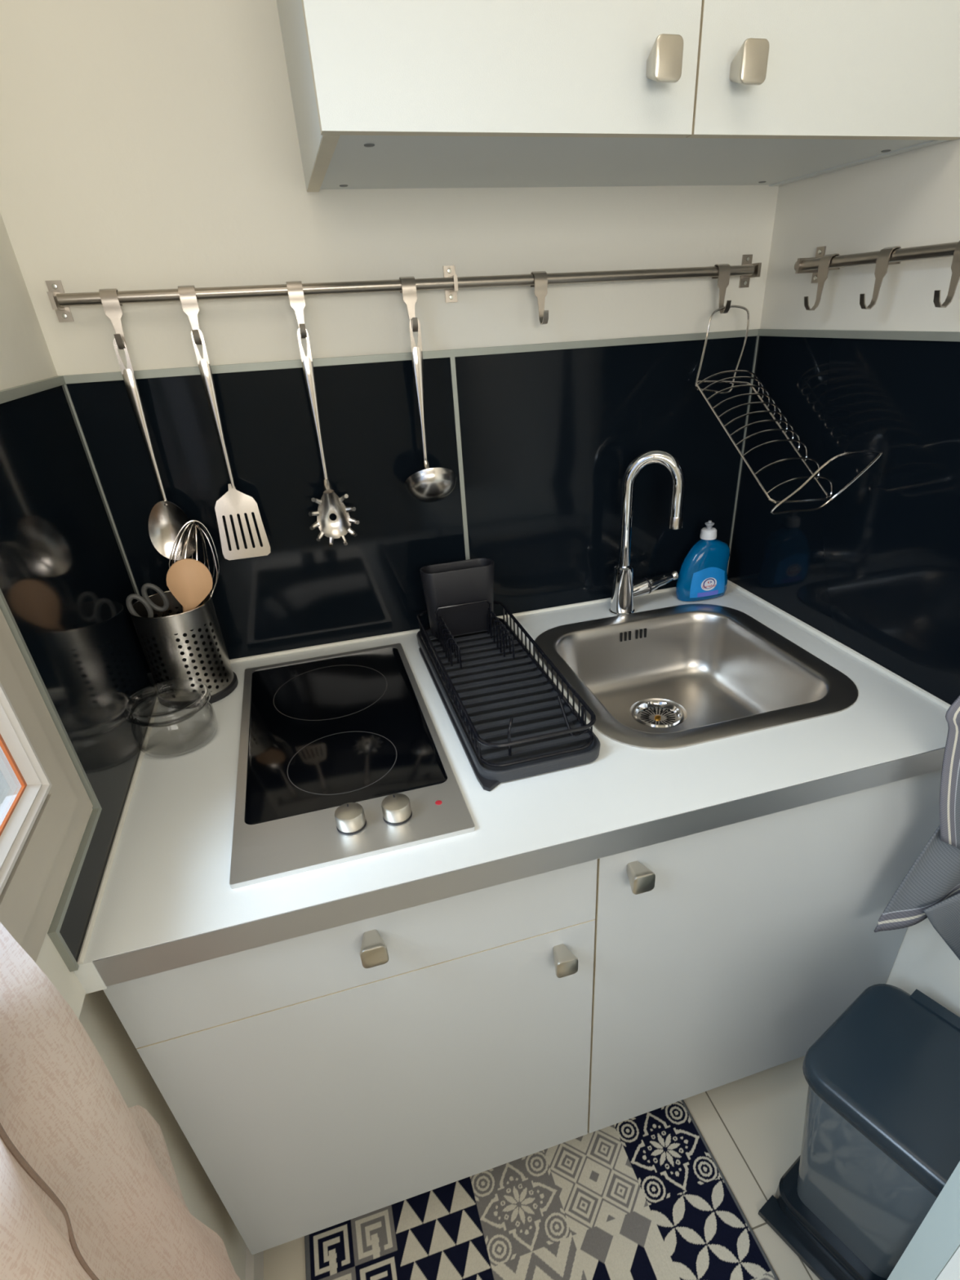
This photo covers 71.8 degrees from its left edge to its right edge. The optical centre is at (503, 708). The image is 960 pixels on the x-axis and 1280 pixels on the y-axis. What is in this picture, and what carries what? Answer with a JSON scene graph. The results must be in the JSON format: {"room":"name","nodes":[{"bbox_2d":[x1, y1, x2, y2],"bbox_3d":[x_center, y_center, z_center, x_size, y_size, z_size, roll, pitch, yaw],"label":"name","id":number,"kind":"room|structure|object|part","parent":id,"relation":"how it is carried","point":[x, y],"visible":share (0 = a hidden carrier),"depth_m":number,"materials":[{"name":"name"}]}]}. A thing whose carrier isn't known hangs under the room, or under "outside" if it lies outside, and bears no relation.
{"room":"kitchen","nodes":[
{"label":"kitchen","id":0,"kind":"room"},
{"bbox_2d":[0,213,245,1279],"bbox_3d":[-0.336,0.302,-0.126,0.180,2.550,2.800,-11,32,-13],"label":"wall","id":1,"kind":"structure","parent":0,"point":[25,357],"depth_m":0.87,"materials":[{"name":"paint"}]},
{"bbox_2d":[0,608,93,963],"bbox_3d":[-0.351,0.010,-0.061,0.091,1.055,1.398,-11,32,-13],"label":"window","id":2,"kind":"structure","parent":1,"relation":"in","point":[46,806],"depth_m":0.66,"materials":[{"name":"paint"}]},
{"bbox_2d":[0,375,102,972],"bbox_3d":[-0.546,-0.113,0.826,0.009,0.499,0.686,-11,32,-13],"label":"trim","id":3,"kind":"structure","parent":1,"relation":"attached to","point":[20,391],"depth_m":0.73,"materials":[{"name":"metal"}]},
{"bbox_2d":[0,384,157,962],"bbox_3d":[-0.548,-0.110,0.831,0.006,0.488,0.681,-11,32,-13],"label":"panel","id":4,"kind":"object","parent":1,"relation":"attached to","point":[66,582],"visible":0.88,"depth_m":0.85,"materials":[{"name":"black glass"}]},
{"bbox_2d":[77,697,159,964],"bbox_3d":[-0.532,0.098,0.957,0.007,0.007,0.676,-11,32,-13],"label":"trim","id":5,"kind":"structure","parent":1,"relation":"attached to","point":[98,901],"depth_m":0.82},
{"bbox_2d":[0,922,240,1279],"bbox_3d":[-0.354,0.156,0.380,0.069,2.220,0.407,-11,32,-13],"label":"curtain","id":6,"kind":"object","parent":1,"relation":"hanging from","point":[90,1189],"visible":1,"depth_m":0.56,"materials":[{"name":"beige fabric"}]},
{"bbox_2d":[244,1244,263,1279],"bbox_3d":[-0.132,1.485,0.298,0.014,0.070,2.240,-11,32,-13],"label":"baseboard","id":7,"kind":"structure","parent":1,"relation":"attached to","point":[254,1263],"depth_m":1.15,"materials":[{"name":"white"}]},
{"bbox_2d":[0,0,778,375],"bbox_3d":[-0.101,-0.532,1.238,1.505,2.550,0.120,-11,32,-13],"label":"wall","id":8,"kind":"structure","parent":0,"point":[145,144],"depth_m":0.98,"materials":[{"name":"paint"}]},
{"bbox_2d":[63,383,140,595],"bbox_3d":[-0.647,-0.276,1.116,0.009,0.488,0.009,-11,32,-13],"label":"trim","id":9,"kind":"structure","parent":8,"relation":"attached to","point":[65,384],"depth_m":1.06,"materials":[{"name":"metal"}]},
{"bbox_2d":[66,357,465,659],"bbox_3d":[-0.362,-0.333,1.185,0.588,0.488,0.006,-11,32,-13],"label":"panel","id":10,"kind":"object","parent":8,"relation":"attached to","point":[307,592],"visible":0.71,"depth_m":1.15,"materials":[{"name":"black glass"}]},
{"bbox_2d":[44,254,761,321],"bbox_3d":[-0.092,-0.678,1.057,1.141,0.050,0.042,-11,32,-13],"label":"utensil rail","id":11,"kind":"object","parent":8,"relation":"attached to","point":[60,301],"visible":1,"depth_m":1.03,"materials":[{"name":"silver metal"}]},
{"bbox_2d":[98,288,126,349],"bbox_3d":[-0.552,-0.553,0.942,0.022,0.075,0.046,-11,32,-13],"label":"hook","id":12,"kind":"object","parent":11,"relation":"hanging from","point":[109,300],"visible":1,"depth_m":0.94,"materials":[{"name":"silver metal"}]},
{"bbox_2d":[113,337,197,559],"bbox_3d":[-0.547,-0.388,1.025,0.070,0.324,0.011,-11,32,-13],"label":"serving spoon","id":13,"kind":"object","parent":12,"relation":"hanging from","point":[166,520],"visible":0.95,"depth_m":1.06,"materials":[{"name":"metal"}]},
{"bbox_3d":[-0.544,-0.427,1.001,0.017,0.234,0.007,-11,32,-13],"label":"handle","id":14,"kind":"part","parent":13,"relation":"part of","materials":[{"name":"metal"}]},
{"bbox_2d":[148,500,197,559],"bbox_3d":[-0.542,-0.291,1.083,0.070,0.097,0.011,-11,32,-13],"label":"bowl","id":15,"kind":"object","parent":13,"relation":"on","point":[166,520],"depth_m":1.08,"materials":[{"name":"metal"}]},
{"bbox_2d":[177,285,202,345],"bbox_3d":[-0.453,-0.572,0.965,0.022,0.075,0.046,-11,32,-13],"label":"hook","id":16,"kind":"object","parent":11,"relation":"hanging from","point":[187,294],"visible":1,"depth_m":0.96,"materials":[{"name":"silver metal"}]},
{"bbox_2d":[191,328,270,559],"bbox_3d":[-0.443,-0.404,1.043,0.077,0.337,0.019,-11,32,-13],"label":"spatula","id":17,"kind":"object","parent":16,"relation":"hanging from","point":[233,502],"visible":1,"depth_m":1.09,"materials":[{"name":"metal"}]},
{"bbox_3d":[-0.443,-0.456,1.020,0.017,0.225,0.007,-11,32,-13],"label":"handle","id":18,"kind":"part","parent":17,"relation":"part of","materials":[{"name":"metal"}]},
{"bbox_3d":[-0.437,-0.310,1.098,0.077,0.119,0.015,-11,32,-13],"label":"blade","id":19,"kind":"part","parent":17,"relation":"part of","materials":[{"name":"metal"}]},
{"bbox_2d":[285,280,306,338],"bbox_3d":[-0.309,-0.601,0.999,0.022,0.075,0.046,-11,32,-13],"label":"hook","id":20,"kind":"object","parent":11,"relation":"hanging from","point":[295,293],"visible":1,"depth_m":0.99,"materials":[{"name":"silver metal"}]},
{"bbox_2d":[297,328,359,547],"bbox_3d":[-0.298,-0.429,1.076,0.084,0.330,0.027,-11,32,-13],"label":"server","id":21,"kind":"object","parent":20,"relation":"hanging from","point":[330,502],"visible":1,"depth_m":1.12,"materials":[{"name":"metal"}]},
{"bbox_3d":[-0.300,-0.476,1.059,0.017,0.232,0.007,-11,32,-13],"label":"handle","id":22,"kind":"part","parent":21,"relation":"part of","materials":[{"name":"metal"}]},
{"bbox_2d":[316,491,351,538],"bbox_3d":[-0.294,-0.334,1.136,0.056,0.082,0.014,-11,32,-13],"label":"bowl","id":23,"kind":"object","parent":21,"relation":"on","point":[330,503],"depth_m":1.14,"materials":[{"name":"metal"}]},
{"bbox_2d":[399,276,417,332],"bbox_3d":[-0.146,-0.633,1.038,0.022,0.075,0.046,-11,32,-13],"label":"hook","id":24,"kind":"object","parent":11,"relation":"hanging from","point":[408,283],"visible":1,"depth_m":1.03,"materials":[{"name":"silver metal"}]},
{"bbox_2d":[404,318,456,502],"bbox_3d":[-0.132,-0.483,1.097,0.093,0.282,0.077,-11,32,-13],"label":"ladle","id":25,"kind":"object","parent":24,"relation":"hanging from","point":[428,485],"visible":1,"depth_m":1.12,"materials":[{"name":"metal"}]},
{"bbox_3d":[-0.136,-0.514,1.094,0.019,0.226,0.007,-11,32,-13],"label":"handle","id":26,"kind":"part","parent":25,"relation":"part of","materials":[{"name":"metal"}]},
{"bbox_2d":[404,467,456,502],"bbox_3d":[-0.127,-0.391,1.153,0.093,0.066,0.077,-11,32,-13],"label":"bowl","id":27,"kind":"object","parent":25,"relation":"on","point":[428,485],"depth_m":1.13,"materials":[{"name":"metal"}]},
{"bbox_2d":[530,271,548,324],"bbox_3d":[0.062,-0.674,1.087,0.022,0.075,0.046,-11,32,-13],"label":"hook","id":28,"kind":"object","parent":11,"relation":"attached to","point":[540,277],"visible":1,"depth_m":1.08,"materials":[{"name":"silver metal"}]},
{"bbox_2d":[711,263,731,313],"bbox_3d":[0.386,-0.737,1.165,0.022,0.075,0.046,-11,32,-13],"label":"hook","id":29,"kind":"object","parent":11,"relation":"attached to","point":[724,273],"visible":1,"depth_m":1.16,"materials":[{"name":"silver metal"}]},
{"bbox_2d":[694,305,883,514],"bbox_3d":[0.446,-0.503,1.101,0.154,0.291,0.356,-11,32,-13],"label":"plate rack","id":30,"kind":"object","parent":29,"relation":"hanging from","point":[723,380],"visible":1,"depth_m":1.13,"materials":[{"name":"metal"}]},
{"bbox_3d":[0.439,-0.464,1.136,0.133,0.170,0.272,-11,32,-13],"label":"frame","id":31,"kind":"part","parent":30,"relation":"part of","materials":[{"name":"metal"}]},
{"bbox_2d":[57,328,758,383],"bbox_3d":[-0.087,-0.602,1.123,1.205,0.011,0.009,-11,32,-13],"label":"trim","id":32,"kind":"structure","parent":8,"relation":"attached to","point":[180,371],"depth_m":1.10,"materials":[{"name":"metal"}]},
{"bbox_2d":[229,586,675,663],"bbox_3d":[-0.065,-0.179,1.374,1.192,0.010,0.010,-11,32,-13],"label":"trim","id":33,"kind":"structure","parent":8,"relation":"attached to","point":[363,639],"depth_m":1.32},
{"bbox_2d":[449,356,470,559],"bbox_3d":[-0.077,-0.389,1.251,0.008,0.488,0.009,-11,32,-13],"label":"trim","id":34,"kind":"structure","parent":8,"relation":"attached to","point":[452,361],"depth_m":1.20,"materials":[{"name":"metal"}]},
{"bbox_2d":[454,336,756,616],"bbox_3d":[0.209,-0.446,1.321,0.591,0.488,0.006,-11,32,-13],"label":"panel","id":35,"kind":"object","parent":8,"relation":"attached to","point":[550,438],"visible":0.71,"depth_m":1.28,"materials":[{"name":"black glass"}]},
{"bbox_2d":[275,0,959,191],"bbox_3d":[0.137,-1.025,0.712,0.801,0.687,0.411,-11,32,-13],"label":"upper cabinet","id":36,"kind":"object","parent":8,"relation":"attached to","point":[386,94],"visible":1,"depth_m":0.73,"materials":[{"name":"white laminate"}]},
{"bbox_3d":[-0.002,-0.910,0.534,0.412,0.687,0.018,-11,32,-13],"label":"door","id":37,"kind":"part","parent":36,"relation":"part of","materials":[{"name":"white laminate"}]},
{"bbox_3d":[0.145,-0.754,0.907,0.763,0.016,0.356,-11,32,-13],"label":"panel","id":38,"kind":"part","parent":36,"relation":"part of","materials":[{"name":"white laminate"}]},
{"bbox_3d":[0.166,-0.679,0.697,0.032,0.036,0.035,-11,32,-13],"label":"knob","id":39,"kind":"part","parent":36,"relation":"part of","materials":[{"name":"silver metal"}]},
{"bbox_3d":[0.263,-0.698,0.720,0.032,0.036,0.035,-11,32,-13],"label":"knob","id":40,"kind":"part","parent":36,"relation":"part of","materials":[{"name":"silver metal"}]},
{"bbox_3d":[0.382,-0.986,0.626,0.386,0.687,0.018,-11,32,-13],"label":"door","id":41,"kind":"part","parent":36,"relation":"part of","materials":[{"name":"white laminate"}]},
{"bbox_2d":[727,335,759,571],"bbox_3d":[0.496,-0.501,1.388,0.009,0.488,0.009,-11,32,-13],"label":"trim","id":42,"kind":"structure","parent":8,"relation":"attached to","point":[757,336],"depth_m":1.36,"materials":[{"name":"metal"}]},
{"bbox_2d":[263,1055,819,1279],"bbox_3d":[0.359,1.302,0.703,1.750,0.080,3.000,-11,32,-13],"label":"floor","id":43,"kind":"structure","parent":0,"point":[752,1126],"depth_m":1.33,"materials":[{"name":"tile"}]},
{"bbox_2d":[102,858,597,1254],"bbox_3d":[-0.229,0.452,1.256,0.588,0.859,0.683,-11,32,-13],"label":"base cabinet","id":44,"kind":"object","parent":43,"relation":"on","point":[317,1081],"visible":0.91,"depth_m":0.92,"materials":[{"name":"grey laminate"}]},
{"bbox_3d":[-0.160,0.286,0.824,0.587,0.131,0.018,-11,32,-13],"label":"drawer","id":45,"kind":"part","parent":44,"relation":"part of","materials":[{"name":"grey laminate"}]},
{"bbox_3d":[-0.156,0.284,0.792,0.032,0.032,0.035,-11,32,-13],"label":"knob","id":46,"kind":"part","parent":44,"relation":"part of","materials":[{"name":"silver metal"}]},
{"bbox_3d":[0.081,0.344,0.910,0.032,0.032,0.035,-11,32,-13],"label":"knob","id":47,"kind":"part","parent":44,"relation":"part of","materials":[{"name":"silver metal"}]},
{"bbox_2d":[304,1099,778,1279],"bbox_3d":[0.074,1.015,1.121,0.782,0.007,0.490,-11,32,-13],"label":"rug","id":48,"kind":"object","parent":43,"relation":"on","point":[645,1196],"visible":0.96,"depth_m":1.22,"materials":[{"name":"multicoloured fabric"}]},
{"bbox_2d":[587,717,942,1133],"bbox_3d":[0.344,0.339,1.393,0.610,0.859,0.683,-11,32,-13],"label":"base cabinet","id":49,"kind":"object","parent":43,"relation":"on","point":[722,954],"visible":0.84,"depth_m":1.05,"materials":[{"name":"grey laminate"}]},
{"bbox_2d":[74,583,948,994],"bbox_3d":[0.030,0.003,1.106,1.217,0.043,0.689,-11,32,-13],"label":"countertop","id":50,"kind":"structure","parent":49,"relation":"on","point":[169,901],"depth_m":0.86,"materials":[{"name":"laminate"}]},
{"bbox_2d":[124,680,217,758],"bbox_3d":[-0.508,0.016,1.019,0.122,0.075,0.122,-11,32,-13],"label":"glass bowl","id":51,"kind":"object","parent":50,"relation":"on","point":[207,702],"visible":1,"depth_m":0.99,"materials":[{"name":"clear glass"}]},
{"bbox_3d":[-0.509,-0.006,1.005,0.122,0.024,0.122,-11,32,-13],"label":"jar lid","id":52,"kind":"part","parent":51,"relation":"part of","materials":[{"name":"clear glass"}]},
{"bbox_2d":[128,590,238,709],"bbox_3d":[-0.544,-0.104,1.132,0.133,0.166,0.133,-11,32,-13],"label":"utensil caddy","id":53,"kind":"object","parent":50,"relation":"on","point":[180,649],"visible":0.81,"depth_m":1.09,"materials":[{"name":"silver metal"}]},
{"bbox_2d":[125,582,169,617],"bbox_3d":[-0.569,-0.117,1.105,0.022,0.189,0.067,25,41,38],"label":"scissors","id":54,"kind":"object","parent":53,"relation":"in","point":[144,599],"visible":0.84,"depth_m":1.06,"materials":[{"name":"grey plastic"}]},
{"bbox_3d":[-0.551,-0.107,1.127,0.022,0.146,0.012,-11,32,-13],"label":"blade","id":55,"kind":"part","parent":54,"relation":"part of","materials":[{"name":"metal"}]},
{"bbox_2d":[166,558,212,612],"bbox_3d":[-0.518,-0.138,1.102,0.101,0.226,0.037,0,31,4],"label":"wooden spoon","id":56,"kind":"object","parent":53,"relation":"in","point":[189,580],"visible":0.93,"depth_m":1.05,"materials":[{"name":"brown wood"}]},
{"bbox_3d":[-0.535,-0.111,1.120,0.070,0.163,0.013,12,34,23],"label":"spoon handle","id":57,"kind":"part","parent":56,"relation":"part of","materials":[{"name":"brown wood"}]},
{"bbox_2d":[168,520,219,610],"bbox_3d":[-0.512,-0.179,1.124,0.082,0.273,0.078,6,32,14],"label":"whisk","id":58,"kind":"object","parent":53,"relation":"in","point":[194,522],"visible":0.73,"depth_m":1.07,"materials":[{"name":"metal"}]},
{"bbox_2d":[229,643,475,888],"bbox_3d":[-0.257,0.030,1.017,0.290,0.030,0.568,-11,32,-13],"label":"cooktop","id":59,"kind":"object","parent":50,"relation":"in","point":[342,757],"visible":1,"depth_m":0.94,"materials":[{"name":"black glass"}]},
{"bbox_3d":[-0.268,0.018,1.061,0.268,0.006,0.456,-11,32,-13],"label":"glass","id":60,"kind":"part","parent":59,"relation":"part of","materials":[{"name":"black glass"}]},
{"bbox_3d":[-0.192,0.136,0.828,0.036,0.021,0.036,-11,32,-13],"label":"control knob","id":61,"kind":"part","parent":59,"relation":"part of","materials":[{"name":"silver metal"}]},
{"bbox_3d":[-0.192,0.145,0.833,0.037,0.002,0.037,-11,32,-13],"label":"knob","id":62,"kind":"part","parent":59,"relation":"part of","materials":[{"name":"black plastic"}]},
{"bbox_3d":[-0.136,0.126,0.839,0.036,0.021,0.036,-11,32,-13],"label":"control knob","id":63,"kind":"part","parent":59,"relation":"part of","materials":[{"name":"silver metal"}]},
{"bbox_3d":[-0.136,0.135,0.845,0.037,0.002,0.037,-11,32,-13],"label":"knob","id":64,"kind":"part","parent":59,"relation":"part of","materials":[{"name":"black plastic"}]},
{"bbox_2d":[435,800,441,804],"bbox_3d":[-0.085,0.122,0.863,0.009,0.001,0.009,-11,32,-13],"label":"light","id":65,"kind":"object","parent":59,"relation":"on","point":[437,802],"depth_m":0.86,"materials":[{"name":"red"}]},
{"bbox_2d":[416,557,600,791],"bbox_3d":[-0.019,-0.096,1.084,0.184,0.154,0.522,-11,32,-13],"label":"dish rack","id":66,"kind":"object","parent":50,"relation":"on","point":[511,721],"visible":1,"depth_m":1.09,"materials":[{"name":"grey"}]},
{"bbox_2d":[419,557,493,636],"bbox_3d":[-0.083,-0.207,1.250,0.138,0.130,0.051,-11,32,-13],"label":"holder","id":67,"kind":"object","parent":66,"relation":"on","point":[460,594],"depth_m":1.23,"materials":[{"name":"black plastic"}]},
{"bbox_3d":[0.010,0.038,0.912,0.005,0.052,0.020,6,32,15],"label":"corner post","id":68,"kind":"part","parent":66,"relation":"part of","materials":[{"name":"black metal"}]},
{"bbox_3d":[0.101,0.010,0.967,0.029,0.041,0.061,-11,32,-13],"label":"corner post","id":69,"kind":"part","parent":66,"relation":"part of","materials":[{"name":"black metal"}]},
{"bbox_3d":[0.115,0.011,0.965,0.004,0.034,0.004,1,31,6],"label":"corner post","id":70,"kind":"part","parent":66,"relation":"part of","materials":[{"name":"black metal"}]},
{"bbox_2d":[608,449,685,616],"bbox_3d":[0.290,-0.342,1.304,0.152,0.320,0.073,-8,31,-8],"label":"tap","id":71,"kind":"object","parent":50,"relation":"on","point":[624,588],"visible":1,"depth_m":1.28,"materials":[{"name":"silver metal"}]},
{"bbox_3d":[0.284,-0.377,1.275,0.118,0.230,0.026,4,32,11],"label":"spout","id":72,"kind":"part","parent":71,"relation":"part of","materials":[{"name":"silver metal"}]},
{"bbox_3d":[0.307,-0.258,1.379,0.121,0.046,0.032,-11,32,-13],"label":"lever","id":73,"kind":"part","parent":71,"relation":"part of","materials":[{"name":"silver metal"}]},
{"bbox_2d":[534,604,857,750],"bbox_3d":[0.319,-0.019,1.214,0.454,0.151,0.464,-11,32,-13],"label":"sink","id":74,"kind":"object","parent":50,"relation":"in","point":[713,672],"visible":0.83,"depth_m":1.31,"materials":[{"name":"metal"}]},
{"bbox_2d":[675,520,729,601],"bbox_3d":[0.423,-0.313,1.394,0.116,0.164,0.058,-11,32,-13],"label":"soap bottle","id":75,"kind":"object","parent":50,"relation":"on","point":[703,573],"visible":0.99,"depth_m":1.38,"materials":[{"name":"blue plastic"}]},
{"bbox_3d":[0.177,0.219,0.872,0.032,0.032,0.035,-11,32,-13],"label":"knob","id":76,"kind":"part","parent":49,"relation":"part of","materials":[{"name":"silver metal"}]},
{"bbox_2d":[758,983,959,1279],"bbox_3d":[0.633,0.737,1.099,0.276,0.453,0.262,-23,36,-30],"label":"pedal bin","id":77,"kind":"object","parent":43,"relation":"on","point":[881,1142],"visible":0.88,"depth_m":1.02,"materials":[{"name":"grey plastic"}]},
{"bbox_3d":[0.625,0.560,0.994,0.255,0.035,0.262,-23,36,-30],"label":"lid","id":78,"kind":"part","parent":77,"relation":"part of","materials":[{"name":"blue plastic"}]},
{"bbox_2d":[887,1161,959,1279],"bbox_3d":[0.721,0.820,0.618,0.418,0.800,0.554,-11,32,-13],"label":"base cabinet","id":79,"kind":"object","parent":43,"relation":"on","point":[933,1252],"visible":1,"depth_m":0.66,"materials":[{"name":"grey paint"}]},
{"bbox_2d":[760,138,959,1017],"bbox_3d":[0.973,0.044,0.185,0.150,2.550,2.800,-11,32,-13],"label":"wall","id":80,"kind":"structure","parent":0,"point":[911,198],"depth_m":1.02,"materials":[{"name":"paint"}]},
{"bbox_2d":[727,579,950,709],"bbox_3d":[0.604,-0.126,1.227,0.012,0.012,0.676,-11,32,-13],"label":"trim","id":81,"kind":"structure","parent":80,"relation":"attached to","point":[829,639],"depth_m":1.18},
{"bbox_2d":[727,335,959,705],"bbox_3d":[0.601,-0.331,1.095,0.006,0.488,0.701,-11,32,-13],"label":"panel","id":82,"kind":"object","parent":80,"relation":"attached to","point":[875,570],"visible":0.89,"depth_m":1.10,"materials":[{"name":"black glass"}]},
{"bbox_2d":[757,328,959,341],"bbox_3d":[0.600,-0.333,1.088,0.009,0.499,0.709,-11,32,-13],"label":"trim","id":83,"kind":"structure","parent":80,"relation":"attached to","point":[848,334],"depth_m":1.02,"materials":[{"name":"metal"}]},
{"bbox_2d":[794,241,958,283],"bbox_3d":[0.625,-0.530,0.748,0.042,0.050,0.864,-11,32,-13],"label":"utensil rail","id":84,"kind":"object","parent":80,"relation":"attached to","point":[803,265],"visible":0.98,"depth_m":0.96,"materials":[{"name":"silver metal"}]},
{"bbox_2d":[804,253,839,310],"bbox_3d":[0.501,-0.675,1.051,0.046,0.075,0.022,-11,32,-13],"label":"hook","id":85,"kind":"object","parent":84,"relation":"attached to","point":[823,270],"visible":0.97,"depth_m":1.05,"materials":[{"name":"silver metal"}]},
{"bbox_2d":[859,246,901,309],"bbox_3d":[0.537,-0.617,0.951,0.046,0.075,0.022,-11,32,-13],"label":"hook","id":86,"kind":"object","parent":84,"relation":"attached to","point":[883,257],"visible":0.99,"depth_m":0.95,"materials":[{"name":"silver metal"}]},
{"bbox_2d":[933,240,959,307],"bbox_3d":[0.575,-0.554,0.843,0.046,0.075,0.022,-11,32,-13],"label":"hook","id":87,"kind":"object","parent":84,"relation":"attached to","point":[955,267],"visible":1,"depth_m":0.85,"materials":[{"name":"silver metal"}]},
{"bbox_3d":[0.676,-0.386,0.556,0.046,0.075,0.022,-11,32,-13],"label":"hook","id":88,"kind":"object","parent":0,"visible":0},
{"bbox_2d":[874,695,959,959],"bbox_3d":[0.640,0.027,0.824,0.161,0.922,0.086,-2,31,1],"label":"towel","id":89,"kind":"object","parent":88,"relation":"hanging from","point":[930,889],"visible":1,"depth_m":0.99,"materials":[{"name":"fabric"}]}
]}

